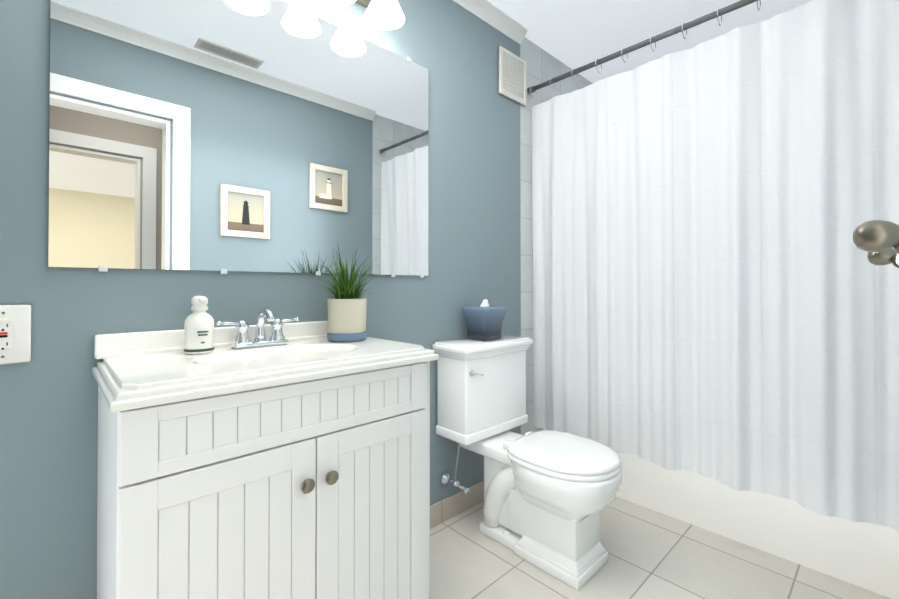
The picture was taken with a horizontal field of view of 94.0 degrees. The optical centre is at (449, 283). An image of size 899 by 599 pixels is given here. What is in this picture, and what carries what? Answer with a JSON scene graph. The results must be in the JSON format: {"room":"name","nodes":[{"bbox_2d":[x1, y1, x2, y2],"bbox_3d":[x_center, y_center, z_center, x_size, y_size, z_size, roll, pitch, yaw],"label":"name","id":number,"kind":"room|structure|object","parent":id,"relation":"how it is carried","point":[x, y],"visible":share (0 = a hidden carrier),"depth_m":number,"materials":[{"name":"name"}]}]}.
{"room":"bathroom","nodes":[
{"label":"bathroom","id":0,"kind":"room"},
{"bbox_2d":[0,0,520,598],"bbox_3d":[-0.493,-0.154,1.522,2.310,2.423,0.120,0,-1,-44],"label":"wall","id":1,"kind":"structure","parent":0,"point":[48,470],"depth_m":1.14,"materials":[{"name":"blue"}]},
{"bbox_2d":[0,305,30,364],"bbox_3d":[-1.002,0.116,0.942,0.089,0.133,0.012,0,-1,-44],"label":"outlet","id":2,"kind":"object","parent":1,"relation":"attached to","point":[15,333],"visible":1,"depth_m":0.95,"materials":[{"name":"white plastic"}]},
{"bbox_2d":[48,0,427,277],"bbox_3d":[-0.521,-0.483,1.407,1.186,0.914,0.008,0,-1,-44],"label":"mirror","id":3,"kind":"object","parent":1,"relation":"attached to","point":[223,136],"visible":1,"depth_m":1.27,"materials":[{"name":"clear glass"}]},
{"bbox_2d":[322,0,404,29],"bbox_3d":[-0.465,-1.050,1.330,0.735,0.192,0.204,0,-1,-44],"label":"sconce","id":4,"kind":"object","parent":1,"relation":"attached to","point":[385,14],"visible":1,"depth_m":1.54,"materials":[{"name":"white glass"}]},
{"bbox_2d":[430,480,483,528],"bbox_3d":[-0.338,1.011,1.570,2.373,0.095,0.009,0,-1,-44],"label":"baseboard","id":5,"kind":"structure","parent":1,"relation":"attached to","point":[441,511],"depth_m":1.90,"materials":[{"name":"beige tile"}]},
{"bbox_2d":[452,0,527,44],"bbox_3d":[-0.390,-1.334,1.511,2.190,0.062,0.052,0,-1,-44],"label":"crown molding","id":6,"kind":"structure","parent":1,"relation":"attached to","point":[492,15],"depth_m":2.07,"materials":[{"name":"white"}]},
{"bbox_2d":[498,46,526,105],"bbox_3d":[0.337,-1.093,2.223,0.227,0.241,0.016,0,-1,-44],"label":"air vent","id":7,"kind":"object","parent":1,"relation":"in","point":[512,76],"visible":1,"depth_m":2.21,"materials":[{"name":"white"}]},
{"bbox_2d":[520,37,592,435],"bbox_3d":[0.731,-0.144,2.687,1.070,2.423,0.120,0,-1,-44],"label":"wall tile","id":8,"kind":"structure","parent":1,"relation":"attached to","point":[543,65],"depth_m":2.33,"materials":[{"name":"white tile"}]},
{"bbox_2d":[527,0,898,531],"bbox_3d":[0.950,-0.146,1.804,0.084,1.889,1.454,0,-1,-44],"label":"shower curtain","id":9,"kind":"object","parent":8,"relation":"attached to","point":[715,293],"visible":0.96,"depth_m":1.61,"materials":[{"name":"white fabric"}]},
{"bbox_2d":[487,0,812,82],"bbox_3d":[0.439,-1.397,1.329,3.380,0.060,1.700,0,-1,-44],"label":"ceiling","id":10,"kind":"structure","parent":0,"point":[573,34],"depth_m":2.21,"materials":[{"name":"white paint"}]},
{"bbox_2d":[430,497,890,598],"bbox_3d":[0.398,1.087,1.351,3.380,0.060,1.580,0,-1,-44],"label":"floor","id":11,"kind":"structure","parent":0,"point":[652,554],"depth_m":1.55,"materials":[{"name":"beige tile"}]},
{"bbox_2d":[92,308,438,598],"bbox_3d":[-0.457,0.563,1.139,0.762,0.983,0.473,0,-1,-44],"label":"bathroom vanity","id":12,"kind":"object","parent":11,"relation":"on","point":[276,458],"visible":1,"depth_m":0.95,"materials":[{"name":"white wood"}]},
{"bbox_2d":[184,296,213,353],"bbox_3d":[-0.672,0.110,1.128,0.070,0.153,0.071,0,-1,-44],"label":"soap dispenser","id":13,"kind":"object","parent":12,"relation":"on","point":[199,330],"visible":1,"depth_m":1.10,"materials":[{"name":"white"}]},
{"bbox_2d":[305,242,392,341],"bbox_3d":[-0.326,0.027,1.373,0.346,0.324,0.292,0,-1,-44],"label":"potted grass","id":14,"kind":"object","parent":12,"relation":"on","point":[347,304],"depth_m":1.35,"materials":[{"name":"green"}]},
{"bbox_2d":[432,335,622,589],"bbox_3d":[0.335,0.658,1.719,0.458,0.804,0.718,0,-1,-44],"label":"toilet","id":15,"kind":"object","parent":11,"relation":"on","point":[549,495],"visible":0.98,"depth_m":1.67,"materials":[{"name":"white ceramic"}]},
{"bbox_2d":[463,299,506,340],"bbox_3d":[0.160,0.166,1.913,0.158,0.181,0.158,0,-1,-44],"label":"tissue box cover","id":16,"kind":"object","parent":15,"relation":"on","point":[484,320],"visible":1,"depth_m":1.86,"materials":[{"name":"blue ceramic"}]},
{"bbox_2d":[544,428,898,598],"bbox_3d":[1.299,0.863,2.128,0.763,0.400,1.456,0,-1,-44],"label":"bathtub","id":17,"kind":"object","parent":11,"relation":"on","point":[864,555],"visible":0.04,"depth_m":1.63,"materials":[{"name":"white ceramic"}]},
{"bbox_3d":[0.639,-0.163,0.419,2.190,2.423,0.120,0,-1,-44],"label":"wall","id":18,"kind":"structure","parent":0,"visible":0},
{"bbox_2d":[853,220,898,267],"bbox_3d":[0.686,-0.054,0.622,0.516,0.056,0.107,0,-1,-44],"label":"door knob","id":19,"kind":"object","parent":18,"relation":"attached to","point":[877,241],"visible":1,"depth_m":0.48,"materials":[{"name":"silver metal"}]}
]}

